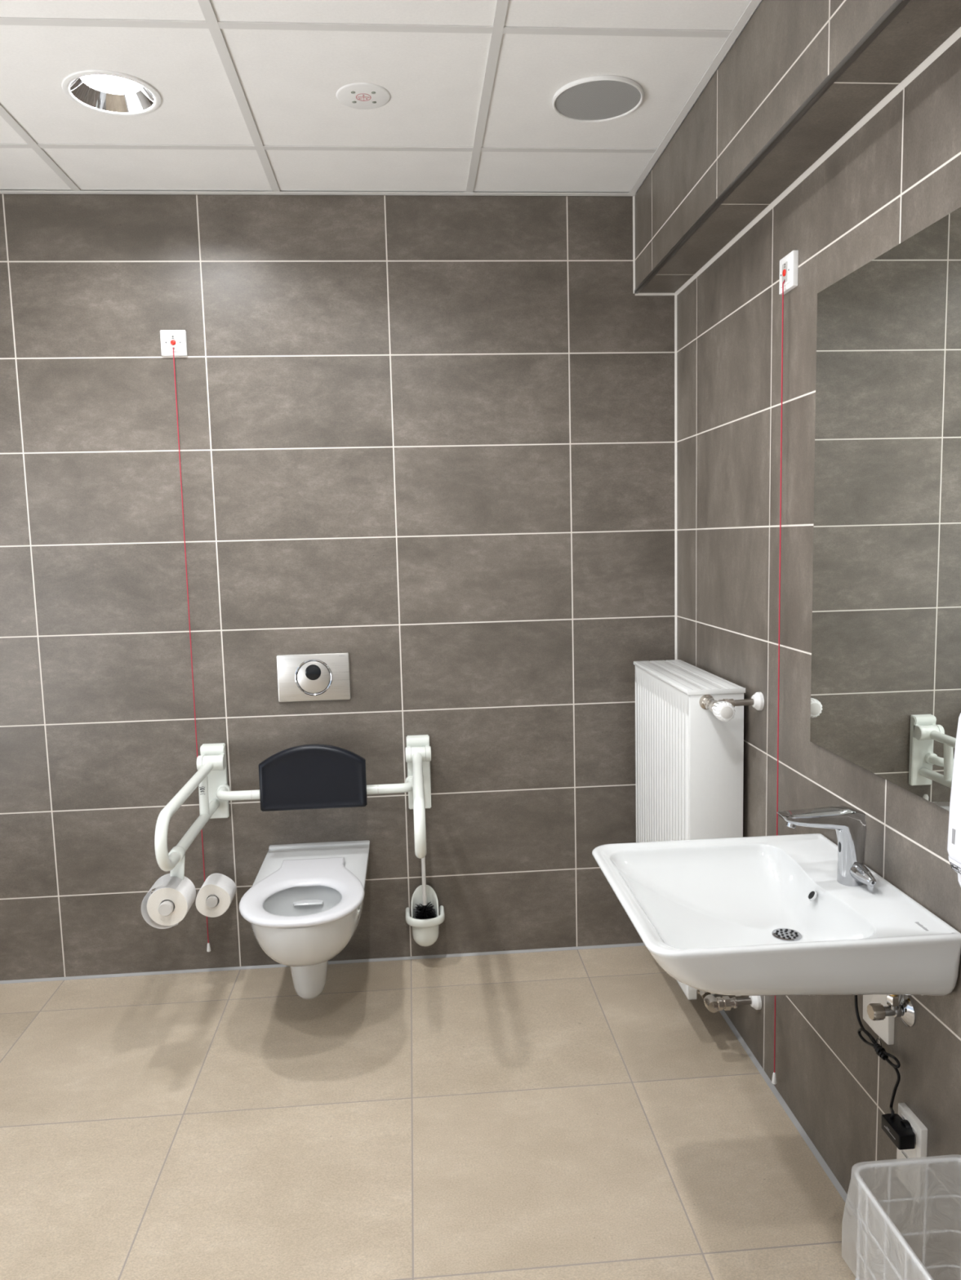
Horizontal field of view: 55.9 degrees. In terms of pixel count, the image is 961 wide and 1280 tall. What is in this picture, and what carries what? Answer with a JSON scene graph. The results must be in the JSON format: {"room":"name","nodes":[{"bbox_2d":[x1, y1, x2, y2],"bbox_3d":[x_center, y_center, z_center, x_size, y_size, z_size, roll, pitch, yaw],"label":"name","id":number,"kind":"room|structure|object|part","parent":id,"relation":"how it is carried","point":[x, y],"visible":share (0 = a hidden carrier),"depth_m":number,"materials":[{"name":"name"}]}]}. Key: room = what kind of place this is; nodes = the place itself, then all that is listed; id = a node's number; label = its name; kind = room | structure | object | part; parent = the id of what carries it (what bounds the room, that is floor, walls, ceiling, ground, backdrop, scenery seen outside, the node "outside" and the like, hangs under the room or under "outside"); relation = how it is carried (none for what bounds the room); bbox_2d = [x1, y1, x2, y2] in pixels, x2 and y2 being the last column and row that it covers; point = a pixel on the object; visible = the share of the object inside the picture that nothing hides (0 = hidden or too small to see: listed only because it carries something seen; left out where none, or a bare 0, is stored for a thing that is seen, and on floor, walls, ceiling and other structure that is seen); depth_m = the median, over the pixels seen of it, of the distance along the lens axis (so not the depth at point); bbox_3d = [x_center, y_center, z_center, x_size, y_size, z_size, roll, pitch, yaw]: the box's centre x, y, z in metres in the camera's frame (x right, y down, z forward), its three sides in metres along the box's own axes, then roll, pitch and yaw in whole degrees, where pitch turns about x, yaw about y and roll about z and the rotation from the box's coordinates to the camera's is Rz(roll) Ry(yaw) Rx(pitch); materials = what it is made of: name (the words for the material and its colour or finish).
{"room":"public restroom","nodes":[
{"label":"public restroom","id":0,"kind":"room"},
{"bbox_2d":[0,194,674,980],"bbox_3d":[-0.776,-0.265,3.095,3.119,2.850,0.100,-2,6,-4],"label":"wall","id":1,"kind":"structure","parent":0,"point":[426,441],"depth_m":3.06,"materials":[{"name":"tile"}]},
{"bbox_2d":[160,329,210,951],"bbox_3d":[-0.971,0.041,3.051,0.081,2.105,0.023,-2,6,-4],"label":"switch","id":2,"kind":"object","parent":1,"relation":"attached to","point":[173,342],"visible":1,"depth_m":2.94,"materials":[{"name":"white plastic"}]},
{"bbox_3d":[-0.995,-0.964,2.935,0.030,0.046,0.001,-2,6,-4],"label":"label panel","id":3,"kind":"part","parent":2,"relation":"part of","materials":[{"name":"red"}]},
{"bbox_2d":[164,333,182,351],"bbox_3d":[-0.996,-0.964,2.937,0.055,0.057,0.004,-2,6,-4],"label":"switch plate","id":4,"kind":"object","parent":2,"relation":"attached to","point":[172,342],"depth_m":2.94,"materials":[{"name":"white plastic"}]},
{"bbox_3d":[-0.996,-0.965,2.944,0.081,0.081,0.012,-2,6,-4],"label":"frame","id":5,"kind":"part","parent":2,"relation":"part of","materials":[{"name":"white plastic"}]},
{"bbox_3d":[-0.972,0.061,3.048,0.007,2.029,0.007,-2,6,-4],"label":"cord","id":6,"kind":"part","parent":2,"relation":"part of","materials":[{"name":"red fabric"}]},
{"bbox_3d":[-0.948,1.072,3.161,0.013,0.031,0.013,-5,7,-31],"label":"pull knob","id":7,"kind":"part","parent":2,"relation":"part of","materials":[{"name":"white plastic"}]},
{"bbox_2d":[154,742,229,915],"bbox_3d":[-0.881,0.566,2.775,0.088,0.350,0.700,-2,6,-4],"label":"grab rail","id":8,"kind":"object","parent":1,"relation":"attached to","point":[211,764],"visible":0.98,"depth_m":2.80,"materials":[{"name":"white"}]},
{"bbox_2d":[141,873,195,928],"bbox_3d":[-0.890,0.745,2.591,0.128,0.124,0.105,-2,6,-4],"label":"toilet roll","id":9,"kind":"object","parent":8,"relation":"hanging from","point":[181,892],"visible":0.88,"depth_m":2.55,"materials":[{"name":"white paper"}]},
{"bbox_3d":[-0.885,0.525,2.758,0.033,0.182,0.676,-2,6,-4],"label":"rail","id":10,"kind":"part","parent":8,"relation":"part of","materials":[{"name":"white"}]},
{"bbox_3d":[-0.908,0.484,3.097,0.079,0.258,0.038,-2,6,-4],"label":"wall plate","id":11,"kind":"part","parent":8,"relation":"part of","materials":[{"name":"white"}]},
{"bbox_2d":[205,894,218,907],"bbox_3d":[-0.892,0.856,3.069,0.054,0.054,0.176,-2,6,-4],"label":"holder","id":12,"kind":"object","parent":1,"relation":"attached to","point":[211,901],"visible":0.4,"depth_m":2.98,"materials":[{"name":"white plastic"}]},
{"bbox_2d":[195,873,236,917],"bbox_3d":[-0.890,0.859,3.051,0.116,0.116,0.102,-2,6,-4],"label":"toilet roll","id":13,"kind":"object","parent":12,"relation":"on","point":[221,886],"visible":0.92,"depth_m":3.00,"materials":[{"name":"white paper"}]},
{"bbox_2d":[239,840,369,999],"bbox_3d":[-0.530,0.931,2.841,0.360,0.405,0.702,-2,6,-4],"label":"toilet","id":14,"kind":"object","parent":1,"relation":"attached to","point":[303,906],"visible":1,"depth_m":2.76,"materials":[{"name":"white ceramic"}]},
{"bbox_3d":[-0.527,0.750,2.722,0.360,0.018,0.505,-2,6,-4],"label":"seat","id":15,"kind":"part","parent":14,"relation":"part of","materials":[{"name":"white plastic"}]},
{"bbox_3d":[-0.529,0.807,2.786,0.098,0.011,0.022,-2,6,-4],"label":"flush spout","id":16,"kind":"part","parent":14,"relation":"part of","materials":[{"name":"white ceramic"}]},
{"bbox_2d":[290,960,328,999],"bbox_3d":[-0.545,1.040,2.889,0.130,0.179,0.200,-2,6,-4],"label":"pedestal","id":17,"kind":"object","parent":14,"relation":"attached to","point":[308,982],"depth_m":2.82,"materials":[{"name":"white ceramic"}]},
{"bbox_2d":[276,652,351,702],"bbox_3d":[-0.569,0.128,3.096,0.243,0.161,0.016,-2,6,-4],"label":"flush plate","id":18,"kind":"object","parent":1,"relation":"attached to","point":[324,676],"visible":1,"depth_m":3.09,"materials":[{"name":"metal"}]},
{"bbox_2d":[216,743,413,811],"bbox_3d":[-0.554,0.446,3.045,0.681,0.214,0.146,-2,6,-4],"label":"padded backrest","id":19,"kind":"object","parent":1,"relation":"attached to","point":[313,775],"visible":0.94,"depth_m":2.98,"materials":[{"name":"black"}]},
{"bbox_2d":[404,734,431,858],"bbox_3d":[-0.188,0.497,2.822,0.088,0.258,0.700,-2,6,-4],"label":"grab rail","id":20,"kind":"object","parent":1,"relation":"attached to","point":[418,749],"visible":1,"depth_m":2.99,"materials":[{"name":"white"}]},
{"bbox_3d":[-0.214,0.461,3.150,0.079,0.258,0.038,-2,6,-4],"label":"wall plate","id":21,"kind":"part","parent":20,"relation":"part of","materials":[{"name":"white"}]},
{"bbox_3d":[-0.191,0.502,2.810,0.033,0.182,0.676,-2,6,-4],"label":"rail","id":22,"kind":"part","parent":20,"relation":"part of","materials":[{"name":"white"}]},
{"bbox_2d":[405,884,444,946],"bbox_3d":[-0.193,0.970,3.166,0.137,0.204,0.116,-2,6,-4],"label":"brush holder","id":23,"kind":"object","parent":1,"relation":"attached to","point":[424,931],"visible":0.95,"depth_m":3.14,"materials":[{"name":"white"}]},
{"bbox_2d":[413,856,436,919],"bbox_3d":[-0.197,0.816,3.151,0.081,0.402,0.081,-2,6,-4],"label":"toilet brush","id":24,"kind":"object","parent":23,"relation":"in","point":[424,912],"visible":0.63,"depth_m":3.15,"materials":[{"name":"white plastic"}]},
{"bbox_3d":[-0.198,0.778,3.147,0.019,0.327,0.019,-2,6,-4],"label":"handle","id":25,"kind":"part","parent":24,"relation":"part of","materials":[{"name":"white plastic"}]},
{"bbox_2d":[0,0,751,192],"bbox_3d":[-0.638,-1.375,0.789,3.119,0.338,4.450,-2,6,-4],"label":"ceiling","id":26,"kind":"structure","parent":0,"point":[291,81],"depth_m":2.27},
{"bbox_2d":[62,69,161,115],"bbox_3d":[-0.916,-1.375,2.255,0.231,0.037,0.231,-2,6,-4],"label":"recessed light","id":27,"kind":"object","parent":26,"relation":"in","point":[104,91],"visible":0.94,"depth_m":2.29,"materials":[{"name":"white plastic"}]},
{"bbox_2d":[80,75,142,94],"bbox_3d":[-0.917,-1.393,2.253,0.147,0.001,0.147,-2,6,-4],"label":"diffuser","id":28,"kind":"object","parent":27,"relation":"attached to","point":[91,84],"depth_m":2.28,"materials":[{"name":"white plastic"}]},
{"bbox_2d":[336,82,391,109],"bbox_3d":[-0.297,-1.380,2.302,0.138,0.004,0.138,-2,6,-4],"label":"smoke detector","id":29,"kind":"object","parent":26,"relation":"in","point":[361,95],"visible":1,"depth_m":2.29,"materials":[{"name":"white plastic"}]},
{"bbox_2d":[0,0,731,192],"bbox_3d":[-0.714,-1.200,0.791,2.757,0.004,4.228,-2,6,-4],"label":"ceiling grid","id":30,"kind":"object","parent":26,"relation":"attached to","point":[211,23],"depth_m":2.06,"materials":[{"name":"white paint"}]},
{"bbox_2d":[551,75,643,122],"bbox_3d":[0.303,-1.397,2.345,0.235,0.010,0.235,-2,6,-4],"label":"ceiling speaker","id":31,"kind":"object","parent":26,"relation":"attached to","point":[594,99],"visible":1,"depth_m":2.33,"materials":[{"name":"white plastic"}]},
{"bbox_2d":[0,945,895,1279],"bbox_3d":[-0.569,1.448,1.105,3.119,0.120,4.450,-2,6,-4],"label":"floor","id":32,"kind":"structure","parent":0,"point":[562,1114],"depth_m":2.29,"materials":[{"name":"tile"}]},
{"bbox_2d":[854,1157,960,1279],"bbox_3d":[0.745,1.111,1.383,0.215,0.423,0.355,-2,6,-4],"label":"bin","id":33,"kind":"object","parent":32,"relation":"on","point":[861,1185],"visible":1,"depth_m":1.53,"materials":[{"name":"white metal"}]},
{"bbox_3d":[0.640,1.103,1.538,0.006,0.410,0.006,-2,6,-4],"label":"corner post","id":34,"kind":"part","parent":33,"relation":"part of","materials":[{"name":"white metal"}]},
{"bbox_3d":[0.824,1.097,1.551,0.006,0.410,0.006,-2,6,-4],"label":"corner post","id":35,"kind":"part","parent":33,"relation":"part of","materials":[{"name":"white plastic"}]},
{"bbox_2d":[634,0,960,293],"bbox_3d":[0.750,-1.213,0.917,0.143,0.556,4.250,-2,6,-4],"label":"soffit","id":36,"kind":"structure","parent":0,"point":[787,48],"depth_m":1.96,"materials":[{"name":"tile"}]},
{"bbox_2d":[0,0,762,196],"bbox_3d":[-0.705,-1.206,0.802,2.777,0.016,4.250,-2,6,-4],"label":"trim","id":37,"kind":"structure","parent":36,"relation":"attached to","point":[753,6],"depth_m":2.86,"materials":[{"name":"white metal"}]},
{"bbox_2d":[634,0,910,293],"bbox_3d":[0.689,-0.938,0.940,0.014,0.012,4.246,-2,6,-4],"label":"trim","id":38,"kind":"structure","parent":36,"relation":"attached to","point":[898,5],"depth_m":1.79,"materials":[{"name":"grey"}]},
{"bbox_2d":[676,36,960,1279],"bbox_3d":[0.903,-0.072,1.004,0.100,2.850,4.350,-2,6,-4],"label":"wall","id":39,"kind":"structure","parent":0,"point":[899,174],"depth_m":2.15,"materials":[{"name":"tile"}]},
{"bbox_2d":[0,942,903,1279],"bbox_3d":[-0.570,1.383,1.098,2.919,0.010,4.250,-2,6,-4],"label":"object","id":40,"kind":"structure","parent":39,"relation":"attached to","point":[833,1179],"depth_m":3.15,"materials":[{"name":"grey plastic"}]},
{"bbox_2d":[633,659,764,1013],"bbox_3d":[0.651,0.558,2.767,0.178,0.902,0.772,-2,6,-4],"label":"radiator","id":41,"kind":"object","parent":39,"relation":"attached to","point":[689,718],"visible":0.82,"depth_m":2.56,"materials":[{"name":"metal"}]},
{"bbox_3d":[0.573,0.557,2.845,0.026,0.890,0.600,-2,6,-4],"label":"panel","id":42,"kind":"part","parent":41,"relation":"part of","materials":[{"name":"metal"}]},
{"bbox_2d":[633,659,745,695],"bbox_3d":[0.627,0.109,2.798,0.164,0.014,0.608,-2,6,-4],"label":"grille","id":43,"kind":"object","parent":41,"relation":"attached to","point":[679,677],"depth_m":2.71,"materials":[{"name":"metal"}]},
{"bbox_2d":[591,833,960,995],"bbox_3d":[0.539,0.554,1.812,0.545,0.138,0.555,-2,6,-4],"label":"basin","id":44,"kind":"object","parent":39,"relation":"attached to","point":[759,915],"visible":1,"depth_m":1.76,"materials":[{"name":"white ceramic"}]},
{"bbox_2d":[776,804,875,891],"bbox_3d":[0.682,0.413,1.782,0.174,0.156,0.098,-2,6,-4],"label":"tap","id":45,"kind":"object","parent":44,"relation":"on","point":[849,824],"visible":1,"depth_m":1.78,"materials":[{"name":"silver metal"}]},
{"bbox_3d":[0.749,0.463,1.772,0.034,0.039,0.056,-2,6,-4],"label":"lever","id":46,"kind":"part","parent":45,"relation":"part of","materials":[{"name":"silver metal"}]},
{"bbox_2d":[771,249,798,1084],"bbox_3d":[0.752,0.126,2.269,0.023,2.096,0.081,-2,6,-4],"label":"switch","id":47,"kind":"object","parent":39,"relation":"attached to","point":[788,273],"visible":1,"depth_m":2.19,"materials":[{"name":"white plastic"}]},
{"bbox_3d":[0.773,1.152,2.383,0.013,0.031,0.013,-5,7,-31],"label":"pull knob","id":48,"kind":"part","parent":47,"relation":"part of","materials":[{"name":"white plastic"}]},
{"bbox_3d":[0.747,0.145,2.271,0.007,2.019,0.004,-2,6,-4],"label":"cord","id":49,"kind":"part","parent":47,"relation":"part of","materials":[{"name":"red fabric"}]},
{"bbox_3d":[0.724,-0.874,2.157,0.001,0.046,0.030,-2,6,-4],"label":"label panel","id":50,"kind":"part","parent":47,"relation":"part of","materials":[{"name":"grey plastic"}]},
{"bbox_2d":[780,257,791,288],"bbox_3d":[0.727,-0.874,2.157,0.004,0.057,0.055,-2,6,-4],"label":"switch plate","id":51,"kind":"object","parent":47,"relation":"attached to","point":[785,262],"depth_m":2.15,"materials":[{"name":"white plastic"}]},
{"bbox_3d":[0.733,-0.875,2.158,0.012,0.081,0.081,-2,6,-4],"label":"frame","id":52,"kind":"part","parent":47,"relation":"part of","materials":[{"name":"white plastic"}]},
{"bbox_2d":[632,26,960,659],"bbox_3d":[0.779,0.045,1.058,0.149,2.612,4.250,-2,6,-4],"label":"trim","id":53,"kind":"structure","parent":39,"relation":"attached to","point":[956,35],"depth_m":2.23,"materials":[{"name":"white plastic"}]},
{"bbox_2d":[862,994,893,1044],"bbox_3d":[0.809,0.714,1.842,0.013,0.174,0.102,-2,6,-4],"label":"cover plate","id":54,"kind":"object","parent":39,"relation":"attached to","point":[883,1028],"visible":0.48,"depth_m":1.82,"materials":[{"name":"white plastic"}]},
{"bbox_2d":[853,995,915,1150],"bbox_3d":[0.793,0.788,1.802,0.039,0.321,0.242,-2,6,-2],"label":"power adapter","id":55,"kind":"object","parent":39,"relation":"attached to","point":[900,1131],"visible":0.96,"depth_m":1.75,"materials":[{"name":"black plastic"}]},
{"bbox_2d":[809,206,960,811],"bbox_3d":[0.789,-0.228,1.727,0.008,1.012,0.680,-2,6,-4],"label":"mirror","id":56,"kind":"object","parent":39,"relation":"attached to","point":[886,667],"visible":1,"depth_m":1.73,"materials":[{"name":"clear glass"}]},
{"bbox_2d":[866,995,915,1026],"bbox_3d":[0.786,0.694,1.743,0.073,0.104,0.062,-2,6,-4],"label":"angle valve","id":57,"kind":"object","parent":39,"relation":"attached to","point":[902,1006],"visible":0.94,"depth_m":1.74,"materials":[{"name":"silver metal"}]},
{"bbox_3d":[0.763,0.716,1.744,0.026,0.031,0.031,-2,6,-4],"label":"knob","id":58,"kind":"part","parent":57,"relation":"part of","materials":[{"name":"silver metal"}]},
{"bbox_2d":[895,1102,927,1204],"bbox_3d":[0.825,0.984,1.738,0.014,0.153,0.082,-2,6,-4],"label":"double socket","id":59,"kind":"object","parent":39,"relation":"attached to","point":[912,1176],"visible":0.76,"depth_m":1.72,"materials":[{"name":"grey plastic"}]},
{"bbox_2d":[946,712,960,887],"bbox_3d":[0.783,0.255,1.369,0.105,0.288,0.110,-2,6,-4],"label":"soap dispenser","id":60,"kind":"object","parent":39,"relation":"attached to","point":[953,841],"visible":1,"depth_m":1.39,"materials":[{"name":"white plastic"}]},
{"bbox_2d":[949,862,960,874],"bbox_3d":[0.736,0.354,1.393,0.005,0.011,0.044,-2,6,-4],"label":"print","id":61,"kind":"object","parent":60,"relation":"on","point":[956,866],"depth_m":1.40,"materials":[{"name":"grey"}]}
]}

